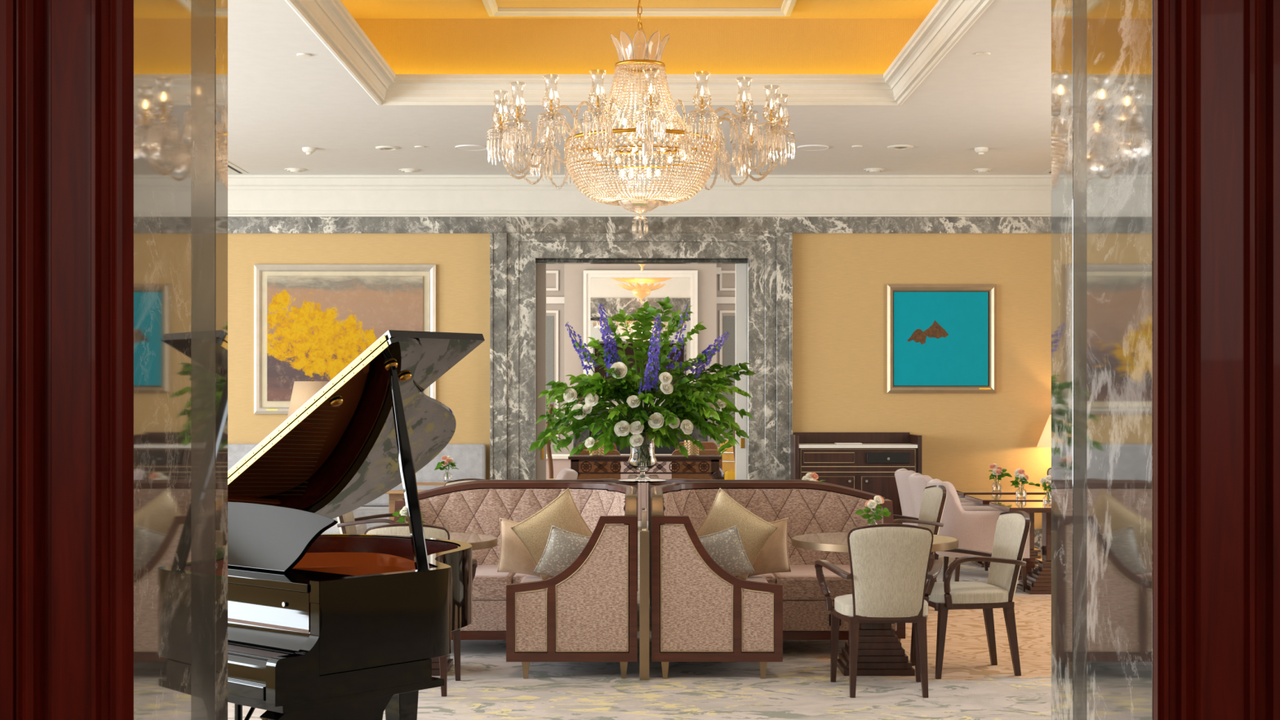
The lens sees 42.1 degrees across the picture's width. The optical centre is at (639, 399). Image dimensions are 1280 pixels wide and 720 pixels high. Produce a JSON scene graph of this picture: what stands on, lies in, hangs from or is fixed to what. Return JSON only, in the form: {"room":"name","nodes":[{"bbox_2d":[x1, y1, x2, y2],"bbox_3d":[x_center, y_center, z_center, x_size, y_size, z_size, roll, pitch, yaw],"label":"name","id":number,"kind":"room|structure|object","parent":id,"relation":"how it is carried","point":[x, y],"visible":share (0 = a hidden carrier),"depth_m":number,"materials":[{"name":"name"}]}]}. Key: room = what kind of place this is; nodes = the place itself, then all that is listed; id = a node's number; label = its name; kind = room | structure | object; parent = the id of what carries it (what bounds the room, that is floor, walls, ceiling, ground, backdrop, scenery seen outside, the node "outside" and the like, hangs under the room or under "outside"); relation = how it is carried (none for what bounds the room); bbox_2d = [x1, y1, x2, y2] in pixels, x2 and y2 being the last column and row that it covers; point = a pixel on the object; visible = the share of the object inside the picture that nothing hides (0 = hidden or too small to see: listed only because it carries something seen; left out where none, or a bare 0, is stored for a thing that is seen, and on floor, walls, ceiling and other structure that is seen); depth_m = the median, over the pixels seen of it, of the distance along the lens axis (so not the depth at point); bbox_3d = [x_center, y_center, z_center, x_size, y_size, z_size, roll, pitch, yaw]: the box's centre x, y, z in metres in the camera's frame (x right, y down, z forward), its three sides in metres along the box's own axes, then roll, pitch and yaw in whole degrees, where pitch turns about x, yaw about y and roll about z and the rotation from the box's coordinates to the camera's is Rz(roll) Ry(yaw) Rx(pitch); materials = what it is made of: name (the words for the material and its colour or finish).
{"room":"hotel lobby","nodes":[
{"label":"hotel lobby","id":0,"kind":"room"},
{"bbox_2d":[227,0,1051,174],"bbox_3d":[-1.000,-2.710,10.750,14.400,0.780,13.700,0,0,0],"label":"ceiling","id":1,"kind":"structure","parent":0,"point":[281,103],"depth_m":13.31,"materials":[{"name":"white paint"}]},
{"bbox_2d":[227,161,248,173],"bbox_3d":[-4.068,-2.317,15.941,0.140,0.005,2.157,0,0,0],"label":"linear air slot","id":2,"kind":"object","parent":1,"relation":"attached to","point":[231,167],"visible":0.36,"depth_m":16.72,"materials":[{"name":"beige paint"}]},
{"bbox_2d":[375,146,399,150],"bbox_3d":[-2.315,-2.312,15.296,0.220,0.016,0.220,0,0,0],"label":"recessed light","id":3,"kind":"object","parent":1,"relation":"in","point":[381,148],"visible":1,"depth_m":15.25,"materials":[{"name":"beige paint"}]},
{"bbox_2d":[455,144,486,151],"bbox_3d":[-1.545,-2.313,15.266,0.290,0.012,0.290,0,0,0],"label":"ceiling speaker","id":4,"kind":"object","parent":1,"relation":"attached to","point":[464,147],"visible":0.98,"depth_m":15.23,"materials":[{"name":"white paint"}]},
{"bbox_2d":[284,0,994,105],"bbox_3d":[0.000,-2.417,11.000,4.120,0.217,4.140,0,0,0],"label":"trim","id":5,"kind":"structure","parent":1,"relation":"attached to","point":[948,21],"depth_m":12.90,"materials":[{"name":"beige paint"}]},
{"bbox_2d":[482,0,796,16],"bbox_3d":[0.000,-3.022,11.370,2.380,0.055,3.340,0,0,0],"label":"trim","id":6,"kind":"structure","parent":1,"relation":"attached to","point":[491,8],"depth_m":12.96,"materials":[{"name":"beige paint"}]},
{"bbox_2d":[486,0,795,238],"bbox_3d":[0.003,-2.058,11.000,2.041,1.983,2.011,0,0,-34],"label":"crystal chandelier","id":7,"kind":"object","parent":1,"relation":"hanging from","point":[639,53],"visible":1,"depth_m":10.77,"materials":[{"name":"white"}]},
{"bbox_2d":[587,62,691,144],"bbox_3d":[0.003,-1.972,11.000,0.705,0.463,0.705,0,0,0],"label":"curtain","id":8,"kind":"object","parent":7,"relation":"hanging from","point":[618,70],"depth_m":10.87,"materials":[{"name":"clear glass"}]},
{"bbox_2d":[796,144,828,151],"bbox_3d":[1.590,-2.313,15.266,0.290,0.012,0.290,0,0,0],"label":"ceiling speaker","id":9,"kind":"object","parent":1,"relation":"attached to","point":[809,147],"visible":1,"depth_m":15.23,"materials":[{"name":"white paint"}]},
{"bbox_2d":[887,144,913,149],"bbox_3d":[2.388,-2.312,15.236,0.240,0.016,0.240,0,0,0],"label":"recessed light","id":10,"kind":"object","parent":1,"relation":"in","point":[895,146],"visible":1,"depth_m":15.19,"materials":[{"name":"beige paint"}]},
{"bbox_2d":[227,233,1051,528],"bbox_3d":[-1.000,-0.450,17.400,14.400,4.000,0.400,0,0,0],"label":"wall","id":11,"kind":"structure","parent":0,"point":[840,281],"depth_m":17.20,"materials":[{"name":"beige paint"}]},
{"bbox_2d":[253,264,435,413],"bbox_3d":[-3.037,-0.626,17.169,1.874,1.540,0.060,0,0,0],"label":"abstract painting","id":12,"kind":"object","parent":11,"relation":"attached to","point":[311,322],"visible":0.75,"depth_m":17.17,"materials":[{"name":"yellow paint"}]},
{"bbox_2d":[536,263,546,479],"bbox_3d":[-1.024,0.058,17.385,0.097,2.963,0.070,0,0,0],"label":"door","id":13,"kind":"structure","parent":11,"relation":"in","point":[540,268],"depth_m":17.36,"materials":[{"name":"grey paint"}]},
{"bbox_2d":[227,174,1051,217],"bbox_3d":[-1.000,-2.104,17.169,14.000,0.430,0.059,0,0,0],"label":"trim","id":14,"kind":"structure","parent":11,"relation":"attached to","point":[248,195],"depth_m":17.18,"materials":[{"name":"beige paint"}]},
{"bbox_2d":[227,217,1051,233],"bbox_3d":[-1.000,-1.805,17.182,14.000,0.169,0.034,0,0,0],"label":"trim","id":15,"kind":"structure","parent":11,"relation":"attached to","point":[235,224],"depth_m":17.17,"materials":[{"name":"grey stone"}]},
{"bbox_2d":[489,232,792,479],"bbox_3d":[0.023,-0.085,17.360,3.055,3.270,0.520,0,0,0],"label":"trim","id":16,"kind":"structure","parent":11,"relation":"attached to","point":[515,255],"depth_m":17.14,"materials":[{"name":"grey stone"}]},
{"bbox_2d":[536,259,746,263],"bbox_3d":[0.023,-1.445,17.390,2.192,0.034,0.180,0,0,0],"label":"trim","id":17,"kind":"structure","parent":11,"relation":"attached to","point":[538,261],"depth_m":17.30,"materials":[{"name":"stone"}]},
{"bbox_2d":[735,263,746,479],"bbox_3d":[1.061,0.058,17.385,0.117,2.963,0.070,0,0,0],"label":"door","id":18,"kind":"structure","parent":11,"relation":"in","point":[740,268],"depth_m":17.36,"materials":[{"name":"white paint"}]},
{"bbox_2d":[886,284,996,392],"bbox_3d":[3.116,-0.631,17.169,1.130,1.119,0.060,0,0,0],"label":"painting","id":19,"kind":"object","parent":11,"relation":"attached to","point":[941,338],"visible":1,"depth_m":17.17,"materials":[{"name":"paint"}]},
{"bbox_2d":[1034,528,1041,550],"bbox_3d":[-1.000,1.440,17.184,14.000,0.220,0.029,0,0,0],"label":"baseboard","id":20,"kind":"structure","parent":11,"relation":"attached to","point":[1037,532],"depth_m":17.17,"materials":[{"name":"grey stone"}]},
{"bbox_2d":[227,520,1051,719],"bbox_3d":[-1.000,1.600,10.700,14.600,0.100,27.800,0,0,0],"label":"floor","id":21,"kind":"structure","parent":0,"point":[799,686],"depth_m":9.07,"materials":[{"name":"carpet"}]},
{"bbox_2d":[0,0,133,719],"bbox_3d":[-1.385,-0.149,3.739,0.532,3.402,0.162,0,0,0],"label":"trim","id":22,"kind":"structure","parent":21,"relation":"on","point":[67,66],"depth_m":3.70,"materials":[{"name":"brown wood"}]},
{"bbox_2d":[322,522,366,533],"bbox_3d":[-2.620,1.280,13.600,0.700,0.540,0.600,0,0,0],"label":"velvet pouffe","id":23,"kind":"object","parent":21,"relation":"on","point":[361,528],"visible":0.06,"depth_m":13.36,"materials":[{"name":"white fabric"}]},
{"bbox_2d":[227,329,484,719],"bbox_3d":[-1.215,0.654,6.246,1.584,1.792,1.525,0,0,42],"label":"grand piano","id":24,"kind":"object","parent":21,"relation":"on","point":[321,626],"visible":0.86,"depth_m":5.76,"materials":[{"name":"black paint"}]},
{"bbox_2d":[329,397,342,406],"bbox_3d":[-1.092,0.008,6.000,0.045,0.032,0.047,0,0,42],"label":"socket","id":25,"kind":"object","parent":24,"relation":"attached to","point":[334,402],"depth_m":5.99,"materials":[{"name":"gold metal"}]},
{"bbox_2d":[384,361,398,370],"bbox_3d":[-0.877,-0.120,5.884,0.045,0.032,0.047,0,0,42],"label":"socket","id":26,"kind":"object","parent":24,"relation":"attached to","point":[388,366],"depth_m":5.87,"materials":[{"name":"gold metal"}]},
{"bbox_2d":[399,373,412,382],"bbox_3d":[-0.847,-0.082,6.024,0.045,0.032,0.047,0,0,42],"label":"socket","id":27,"kind":"object","parent":24,"relation":"attached to","point":[403,377],"depth_m":6.01,"materials":[{"name":"gold metal"}]},
{"bbox_2d":[227,444,485,529],"bbox_3d":[-3.090,1.000,16.885,3.020,1.100,0.570,0,0,0],"label":"wainscoting","id":28,"kind":"structure","parent":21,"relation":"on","point":[469,459],"depth_m":17.04,"materials":[{"name":"grey paint"}]},
{"bbox_2d":[337,511,394,533],"bbox_3d":[-1.980,1.094,12.400,0.597,0.912,0.690,0,0,0],"label":"armchair","id":29,"kind":"object","parent":21,"relation":"on","point":[347,523],"visible":0.21,"depth_m":12.23,"materials":[{"name":"beige fabric"}]},
{"bbox_2d":[384,485,444,524],"bbox_3d":[-2.180,1.170,15.050,0.840,0.760,0.700,0,0,0],"label":"console table","id":30,"kind":"object","parent":21,"relation":"on","point":[397,493],"visible":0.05,"depth_m":14.98,"materials":[{"name":"beige wood"}]},
{"bbox_2d":[364,523,477,696],"bbox_3d":[-1.222,1.094,8.900,0.690,0.912,0.597,0,0,-3],"label":"armchair","id":31,"kind":"object","parent":21,"relation":"on","point":[395,529],"visible":0.17,"depth_m":8.65,"materials":[{"name":"brown wood"}]},
{"bbox_2d":[362,532,497,675],"bbox_3d":[-1.290,1.171,9.550,0.948,0.758,0.948,0,0,0],"label":"round pedestal table","id":32,"kind":"object","parent":21,"relation":"on","point":[478,541],"visible":0.16,"depth_m":9.44,"materials":[{"name":"brown wood"}]},
{"bbox_3d":[-1.333,0.746,9.600,0.078,0.094,0.078,0,0,0],"label":"bud vase","id":33,"kind":"object","parent":32,"relation":"on","visible":0},
{"bbox_2d":[391,506,425,523],"bbox_3d":[-1.329,0.680,9.612,0.186,0.189,0.187,0,0,17],"label":"posy","id":34,"kind":"object","parent":33,"relation":"in","point":[402,512],"visible":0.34,"depth_m":9.57,"materials":[{"name":"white plant"}]},
{"bbox_2d":[401,479,501,485],"bbox_3d":[-1.837,1.170,16.325,0.925,0.760,0.500,0,0,0],"label":"dining table","id":35,"kind":"object","parent":21,"relation":"on","point":[419,482],"visible":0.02,"depth_m":16.10,"materials":[{"name":"beige wood"}]},
{"bbox_2d":[443,475,451,479],"bbox_3d":[-1.878,0.734,16.300,0.093,0.112,0.093,0,0,0],"label":"bud vase","id":36,"kind":"object","parent":35,"relation":"on","point":[445,477],"visible":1,"depth_m":16.27,"materials":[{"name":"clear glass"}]},
{"bbox_2d":[434,455,458,475],"bbox_3d":[-1.887,0.657,16.291,0.251,0.227,0.196,0,0,0],"label":"posy","id":37,"kind":"object","parent":36,"relation":"in","point":[447,460],"visible":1,"depth_m":16.29,"materials":[{"name":"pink plant"}]},
{"bbox_2d":[444,478,485,485],"bbox_3d":[-1.360,1.094,13.250,0.690,0.912,0.597,0,0,0],"label":"armchair","id":38,"kind":"object","parent":21,"relation":"on","point":[459,481],"visible":0.05,"depth_m":13.51,"materials":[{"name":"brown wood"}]},
{"bbox_2d":[393,481,637,679],"bbox_3d":[-0.788,1.041,10.047,1.552,1.018,1.638,0,0,0],"label":"sofa","id":39,"kind":"object","parent":21,"relation":"on","point":[590,615],"visible":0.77,"depth_m":9.23,"materials":[{"name":"brown fabric"}]},
{"bbox_2d":[471,564,515,600],"bbox_3d":[-1.138,1.140,10.428,0.719,0.150,0.725,0,0,0],"label":"seat cushion","id":40,"kind":"object","parent":39,"relation":"on","point":[488,584],"depth_m":10.06,"materials":[{"name":"fabric"}]},
{"bbox_2d":[497,517,553,577],"bbox_3d":[-0.675,0.895,9.980,0.393,0.384,0.157,0,0,7],"label":"throw pillow","id":41,"kind":"object","parent":39,"relation":"on","point":[514,557],"visible":0.44,"depth_m":9.95,"materials":[{"name":"beige fabric"}]},
{"bbox_2d":[512,573,564,617],"bbox_3d":[-0.422,1.140,10.044,0.700,0.150,1.487,0,0,0],"label":"seat cushion","id":42,"kind":"object","parent":39,"relation":"on","point":[517,577],"depth_m":9.98,"materials":[{"name":"fabric"}]},
{"bbox_2d":[510,488,592,579],"bbox_3d":[-0.494,0.800,9.840,0.573,0.566,0.165,0,0,-18],"label":"throw pillow","id":43,"kind":"object","parent":39,"relation":"on","point":[562,513],"visible":0.65,"depth_m":9.76,"materials":[{"name":"beige fabric"}]},
{"bbox_2d":[533,524,590,578],"bbox_3d":[-0.410,0.895,9.550,0.387,0.368,0.160,0,0,-17],"label":"throw pillow","id":44,"kind":"object","parent":39,"relation":"on","point":[562,548],"visible":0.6,"depth_m":9.49,"materials":[{"name":"grey fabric"}]},
{"bbox_2d":[417,474,638,493],"bbox_3d":[-0.788,1.041,11.873,1.552,1.018,1.638,0,0,0],"label":"sofa","id":45,"kind":"object","parent":21,"relation":"on","point":[630,476],"visible":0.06,"depth_m":11.10,"materials":[{"name":"brown wood"}]},
{"bbox_2d":[546,395,571,479],"bbox_3d":[-1.070,0.739,19.602,0.520,1.622,0.534,0,0,-39],"label":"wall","id":46,"kind":"structure","parent":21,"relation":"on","point":[551,410],"depth_m":19.58,"materials":[{"name":"yellow paint"}]},
{"bbox_2d":[555,467,577,479],"bbox_3d":[-0.979,1.105,15.900,0.782,0.890,0.730,0,0,0],"label":"armchair","id":47,"kind":"object","parent":21,"relation":"on","point":[566,473],"visible":0.06,"depth_m":15.66,"materials":[{"name":"beige fabric"}]},
{"bbox_2d":[573,441,620,479],"bbox_3d":[-0.514,1.025,20.046,0.580,1.050,0.708,0,0,0],"label":"chair","id":48,"kind":"object","parent":21,"relation":"on","point":[584,451],"visible":0.28,"depth_m":19.70,"materials":[{"name":"brown wood"}]},
{"bbox_2d":[577,441,616,449],"bbox_3d":[-0.514,0.620,19.860,0.480,0.240,0.080,0,0,0],"label":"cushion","id":49,"kind":"object","parent":48,"relation":"on","point":[615,446],"depth_m":19.82,"materials":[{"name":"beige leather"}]},
{"bbox_2d":[546,453,671,520],"bbox_3d":[-0.125,1.130,21.600,3.810,0.840,0.460,0,0,0],"label":"bench","id":50,"kind":"object","parent":21,"relation":"on","point":[560,461],"visible":0.02,"depth_m":21.40,"materials":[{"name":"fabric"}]},
{"bbox_2d":[570,404,707,453],"bbox_3d":[0.014,0.810,23.520,2.040,1.480,0.259,0,0,0],"label":"fireplace","id":51,"kind":"object","parent":21,"relation":"on","point":[696,434],"visible":0.05,"depth_m":23.51,"materials":[{"name":"stone"}]},
{"bbox_2d":[640,482,648,679],"bbox_3d":[0.028,1.044,10.095,0.054,1.012,1.790,0,0,0],"label":"screen","id":52,"kind":"object","parent":21,"relation":"on","point":[644,533],"visible":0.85,"depth_m":9.20,"materials":[{"name":"brown metal"}]},
{"bbox_2d":[618,479,666,482],"bbox_3d":[0.020,0.532,10.960,0.320,0.009,0.320,0,0,0],"label":"glass plate","id":53,"kind":"object","parent":52,"relation":"on","point":[623,480],"visible":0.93,"depth_m":10.88,"materials":[{"name":"white"}]},
{"bbox_2d":[627,431,657,479],"bbox_3d":[0.020,0.362,10.960,0.212,0.325,0.212,0,0,0],"label":"crystal vase","id":54,"kind":"object","parent":53,"relation":"on","point":[642,458],"visible":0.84,"depth_m":10.89,"materials":[{"name":"clear glass"}]},
{"bbox_2d":[528,296,755,457],"bbox_3d":[0.020,-0.127,10.891,1.460,1.105,0.797,0,0,7],"label":"flower arrangement","id":55,"kind":"object","parent":54,"relation":"in","point":[688,403],"visible":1,"depth_m":10.78,"materials":[{"name":"green plant"}]},
{"bbox_2d":[568,454,724,479],"bbox_3d":[0.062,1.096,18.900,1.809,0.929,0.527,0,0,0],"label":"console table","id":56,"kind":"object","parent":21,"relation":"on","point":[717,473],"visible":0.52,"depth_m":18.68,"materials":[{"name":"brown wood"}]},
{"bbox_2d":[589,440,604,456],"bbox_3d":[-0.484,0.543,18.850,0.177,0.175,0.177,0,0,0],"label":"candle holder","id":57,"kind":"object","parent":56,"relation":"on","point":[599,451],"visible":0.38,"depth_m":18.78,"materials":[{"name":"gold metal"}]},
{"bbox_2d":[684,440,699,456],"bbox_3d":[0.591,0.543,18.850,0.177,0.175,0.177,0,0,0],"label":"candle holder","id":58,"kind":"object","parent":56,"relation":"on","point":[692,451],"visible":0.69,"depth_m":18.78,"materials":[{"name":"gold metal"}]},
{"bbox_2d":[671,441,722,479],"bbox_3d":[0.680,1.025,20.046,0.600,1.050,0.708,0,0,0],"label":"chair","id":59,"kind":"object","parent":21,"relation":"on","point":[710,448],"visible":0.31,"depth_m":19.70,"materials":[{"name":"brown wood"}]},
{"bbox_2d":[675,441,717,449],"bbox_3d":[0.680,0.620,19.860,0.500,0.240,0.080,0,0,0],"label":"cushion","id":60,"kind":"object","parent":59,"relation":"on","point":[707,445],"depth_m":19.82,"materials":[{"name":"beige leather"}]},
{"bbox_2d":[716,395,735,463],"bbox_3d":[1.094,0.741,18.544,0.515,1.619,0.522,0,0,0],"label":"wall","id":61,"kind":"structure","parent":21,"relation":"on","point":[727,445],"depth_m":18.53,"materials":[{"name":"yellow paint"}]},
{"bbox_2d":[717,440,735,472],"bbox_3d":[1.264,1.025,20.888,0.400,1.050,0.708,0,0,40],"label":"chair","id":62,"kind":"object","parent":21,"relation":"on","point":[728,460],"visible":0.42,"depth_m":20.58,"materials":[{"name":"fabric"}]},
{"bbox_2d":[724,470,735,479],"bbox_3d":[1.032,1.163,18.300,0.200,0.774,0.200,0,0,0],"label":"stool","id":63,"kind":"object","parent":21,"relation":"on","point":[728,474],"visible":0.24,"depth_m":18.20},
{"bbox_2d":[648,474,879,606],"bbox_3d":[0.843,1.041,11.873,1.552,1.018,1.638,0,0,0],"label":"frame","id":64,"kind":"object","parent":21,"relation":"on","point":[651,485],"visible":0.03,"depth_m":11.30,"materials":[{"name":"brown wood"}]},
{"bbox_2d":[650,481,905,679],"bbox_3d":[0.843,1.041,10.047,1.552,1.018,1.638,0,0,0],"label":"sofa","id":65,"kind":"object","parent":21,"relation":"on","point":[698,615],"visible":0.73,"depth_m":9.24,"materials":[{"name":"brown fabric"}]},
{"bbox_2d":[698,525,755,578],"bbox_3d":[0.465,0.895,9.550,0.380,0.368,0.162,0,0,20],"label":"throw pillow","id":66,"kind":"object","parent":65,"relation":"on","point":[725,547],"visible":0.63,"depth_m":9.49,"materials":[{"name":"grey fabric"}]},
{"bbox_2d":[696,488,777,579],"bbox_3d":[0.549,0.800,9.840,0.577,0.566,0.163,0,0,22],"label":"throw pillow","id":67,"kind":"object","parent":65,"relation":"on","point":[725,513],"visible":0.6,"depth_m":9.76,"materials":[{"name":"beige fabric"}]},
{"bbox_2d":[724,573,775,592],"bbox_3d":[0.477,1.140,10.044,0.700,0.150,1.487,0,0,0],"label":"seat cushion","id":68,"kind":"object","parent":65,"relation":"on","point":[770,577],"depth_m":10.03,"materials":[{"name":"fabric"}]},
{"bbox_2d":[735,517,791,577],"bbox_3d":[0.730,0.895,9.980,0.398,0.384,0.155,0,0,-10],"label":"throw pillow","id":69,"kind":"object","parent":65,"relation":"on","point":[773,557],"visible":0.43,"depth_m":9.95,"materials":[{"name":"beige fabric"}]},
{"bbox_2d":[772,564,852,600],"bbox_3d":[1.193,1.140,10.428,0.719,0.150,0.725,0,0,0],"label":"seat cushion","id":70,"kind":"object","parent":65,"relation":"on","point":[802,584],"depth_m":10.06,"materials":[{"name":"fabric"}]},
{"bbox_2d":[791,432,921,524],"bbox_3d":[2.187,0.941,16.886,1.272,1.217,0.568,0,0,0],"label":"cabinet","id":71,"kind":"object","parent":21,"relation":"on","point":[842,464],"depth_m":16.65,"materials":[{"name":"brown wood"}]},
{"bbox_2d":[791,531,958,675],"bbox_3d":[1.348,1.171,9.550,0.948,0.758,0.948,0,0,0],"label":"round pedestal table","id":72,"kind":"object","parent":21,"relation":"on","point":[880,651],"visible":0.63,"depth_m":9.40,"materials":[{"name":"wood"}]},
{"bbox_3d":[1.361,0.739,9.700,0.089,0.107,0.089,0,0,0],"label":"bud vase","id":73,"kind":"object","parent":72,"relation":"on","visible":0},
{"bbox_2d":[854,495,891,524],"bbox_3d":[1.359,0.665,9.684,0.184,0.218,0.203,0,0,-27],"label":"posy","id":74,"kind":"object","parent":73,"relation":"in","point":[871,505],"visible":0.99,"depth_m":9.68,"materials":[{"name":"green plant"}]},
{"bbox_2d":[814,523,942,697],"bbox_3d":[1.300,1.094,8.870,0.690,0.912,0.597,0,0,0],"label":"armchair","id":75,"kind":"object","parent":21,"relation":"on","point":[889,562],"visible":1,"depth_m":8.65,"materials":[{"name":"beige fabric"}]},
{"bbox_2d":[893,484,946,610],"bbox_3d":[1.969,1.094,12.408,0.597,0.912,0.690,0,0,-9],"label":"armchair","id":76,"kind":"object","parent":21,"relation":"on","point":[934,497],"visible":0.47,"depth_m":12.32,"materials":[{"name":"beige fabric"}]},
{"bbox_2d":[894,468,980,563],"bbox_3d":[2.819,1.105,15.850,0.782,0.890,0.730,0,0,0],"label":"armchair","id":77,"kind":"object","parent":21,"relation":"on","point":[901,475],"visible":0.23,"depth_m":15.67,"materials":[{"name":"pink fabric"}]},
{"bbox_2d":[908,472,989,570],"bbox_3d":[2.789,1.105,14.850,0.782,0.890,0.730,0,0,0],"label":"armchair","id":78,"kind":"object","parent":21,"relation":"on","point":[917,482],"visible":0.29,"depth_m":14.69,"materials":[{"name":"pink fabric"}]},
{"bbox_2d":[910,511,1030,679],"bbox_3d":[1.909,1.094,9.527,0.597,0.912,0.690,0,0,-8],"label":"armchair","id":79,"kind":"object","parent":21,"relation":"on","point":[1012,527],"visible":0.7,"depth_m":9.36,"materials":[{"name":"beige fabric"}]},
{"bbox_2d":[926,479,1029,591],"bbox_3d":[2.759,1.105,13.720,0.782,0.890,0.730,0,0,0],"label":"armchair","id":80,"kind":"object","parent":21,"relation":"on","point":[974,527],"visible":0.6,"depth_m":13.40,"materials":[{"name":"pink fabric"}]},
{"bbox_2d":[955,488,1051,567],"bbox_3d":[3.415,1.200,15.650,0.870,0.700,0.700,0,0,0],"label":"dining table","id":81,"kind":"object","parent":21,"relation":"on","point":[961,491],"visible":0.1,"depth_m":15.47,"materials":[{"name":"brown wood"}]},
{"bbox_2d":[992,485,1000,490],"bbox_3d":[3.337,0.792,15.550,0.097,0.117,0.097,0,0,0],"label":"bud vase","id":82,"kind":"object","parent":81,"relation":"on","point":[994,487],"visible":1,"depth_m":15.51,"materials":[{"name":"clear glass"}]},
{"bbox_2d":[988,463,1012,486],"bbox_3d":[3.373,0.712,15.543,0.210,0.237,0.209,0,0,23],"label":"posy","id":83,"kind":"object","parent":82,"relation":"in","point":[998,471],"visible":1,"depth_m":15.52,"materials":[{"name":"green plant"}]},
{"bbox_2d":[964,494,1051,580],"bbox_3d":[3.360,1.200,14.555,0.880,0.700,0.790,0,0,0],"label":"dining table","id":84,"kind":"object","parent":21,"relation":"on","point":[980,499],"visible":0.2,"depth_m":14.44,"materials":[{"name":"brown wood"}]},
{"bbox_2d":[1016,492,1026,497],"bbox_3d":[3.313,0.792,14.450,0.097,0.117,0.097,0,0,0],"label":"bud vase","id":85,"kind":"object","parent":84,"relation":"on","point":[1023,495],"visible":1,"depth_m":14.42,"materials":[{"name":"clear glass"}]},
{"bbox_2d":[1009,468,1035,493],"bbox_3d":[3.316,0.713,14.439,0.212,0.236,0.213,0,0,34],"label":"posy","id":86,"kind":"object","parent":85,"relation":"in","point":[1020,474],"visible":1,"depth_m":14.42,"materials":[{"name":"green plant"}]},
{"bbox_2d":[989,502,1051,594],"bbox_3d":[3.360,1.200,13.515,0.880,0.700,0.770,0,0,0],"label":"dining table","id":87,"kind":"object","parent":21,"relation":"on","point":[1039,580],"visible":0.47,"depth_m":13.44,"materials":[{"name":"brown wood"}]},
{"bbox_2d":[1043,499,1051,504],"bbox_3d":[3.304,0.794,13.450,0.093,0.112,0.093,0,0,0],"label":"bud vase","id":88,"kind":"object","parent":87,"relation":"on","point":[1045,501],"visible":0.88,"depth_m":13.42,"materials":[{"name":"clear glass"}]},
{"bbox_2d":[1034,475,1051,499],"bbox_3d":[3.302,0.717,13.443,0.194,0.227,0.248,0,0,-11],"label":"posy","id":89,"kind":"object","parent":88,"relation":"in","point":[1044,481],"visible":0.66,"depth_m":13.44,"materials":[{"name":"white plant"}]},
{"bbox_2d":[1152,0,1279,719],"bbox_3d":[1.404,-0.150,3.745,0.508,3.400,0.150,0,0,0],"label":"trim","id":90,"kind":"structure","parent":21,"relation":"on","point":[1216,63],"depth_m":3.70,"materials":[{"name":"brown wood"}]},
{"bbox_3d":[-3.182,1.250,16.200,0.500,0.600,0.500,0,0,0],"label":"table","id":91,"kind":"object","parent":21,"relation":"on","visible":0},
{"bbox_2d":[287,378,329,417],"bbox_3d":[-3.182,0.369,16.200,0.484,1.159,0.484,0,0,0],"label":"table lamp","id":92,"kind":"object","parent":91,"relation":"on","point":[302,391],"visible":0.3,"depth_m":16.03,"materials":[{"name":"white fabric"}]},
{"bbox_3d":[4.351,1.250,16.850,0.500,0.600,0.500,0,0,0],"label":"table","id":93,"kind":"object","parent":21,"relation":"on","visible":0},
{"bbox_2d":[1036,414,1051,447],"bbox_3d":[4.351,0.534,16.850,0.644,0.830,0.644,0,0,0],"label":"table lamp","id":94,"kind":"object","parent":93,"relation":"on","point":[1045,441],"visible":0.09,"depth_m":16.76,"materials":[{"name":"beige fabric"}]},
{"bbox_3d":[1.348,1.171,12.350,0.948,0.758,0.948,0,0,0],"label":"round pedestal table","id":95,"kind":"object","parent":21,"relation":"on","visible":0},
{"bbox_3d":[1.277,0.735,12.400,0.097,0.117,0.097,0,0,0],"label":"bud vase","id":96,"kind":"object","parent":95,"relation":"on","visible":0},
{"bbox_2d":[801,472,825,481],"bbox_3d":[1.276,0.656,12.411,0.269,0.234,0.188,0,0,11],"label":"posy","id":97,"kind":"object","parent":96,"relation":"in","point":[809,476],"visible":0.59,"depth_m":12.35,"materials":[{"name":"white plant"}]},
{"bbox_2d":[546,263,735,453],"bbox_3d":[0.000,-0.400,23.975,7.000,3.900,0.650,0,0,0],"label":"wall","id":98,"kind":"structure","parent":0,"point":[571,276],"depth_m":23.65,"materials":[{"name":"grey paint"}]},
{"bbox_2d":[583,270,697,399],"bbox_3d":[0.014,-0.918,23.614,1.620,1.836,0.069,0,0,0],"label":"mirror","id":99,"kind":"object","parent":98,"relation":"attached to","point":[628,291],"visible":0.55,"depth_m":23.63,"materials":[{"name":"mirror"}]},
{"bbox_2d":[546,315,735,437],"bbox_3d":[-0.011,-0.337,23.994,2.873,1.748,0.011,0,0,0],"label":"trim","id":100,"kind":"structure","parent":98,"relation":"attached to","point":[729,322],"depth_m":23.99,"materials":[{"name":"white paint"}]},
{"bbox_2d":[546,271,735,439],"bbox_3d":[0.000,-0.788,23.800,7.000,2.765,0.400,0,0,0],"label":"trim","id":101,"kind":"structure","parent":98,"relation":"attached to","point":[548,300],"depth_m":23.97,"materials":[{"name":"white paint"}]},
{"bbox_3d":[-1.000,-0.800,4.270,14.400,4.700,0.740,0,0,0],"label":"wall","id":102,"kind":"structure","parent":0,"visible":0},
{"bbox_2d":[133,0,227,719],"bbox_3d":[-1.172,0.050,4.200,0.040,3.000,0.920,0,0,0],"label":"trim","id":103,"kind":"structure","parent":102,"relation":"attached to","point":[180,46],"depth_m":4.18,"materials":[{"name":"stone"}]},
{"bbox_2d":[1051,0,1152,719],"bbox_3d":[1.172,0.050,4.200,0.040,3.000,0.920,0,0,0],"label":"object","id":104,"kind":"structure","parent":102,"relation":"attached to","point":[1102,50],"depth_m":4.16,"materials":[{"name":"stone"}]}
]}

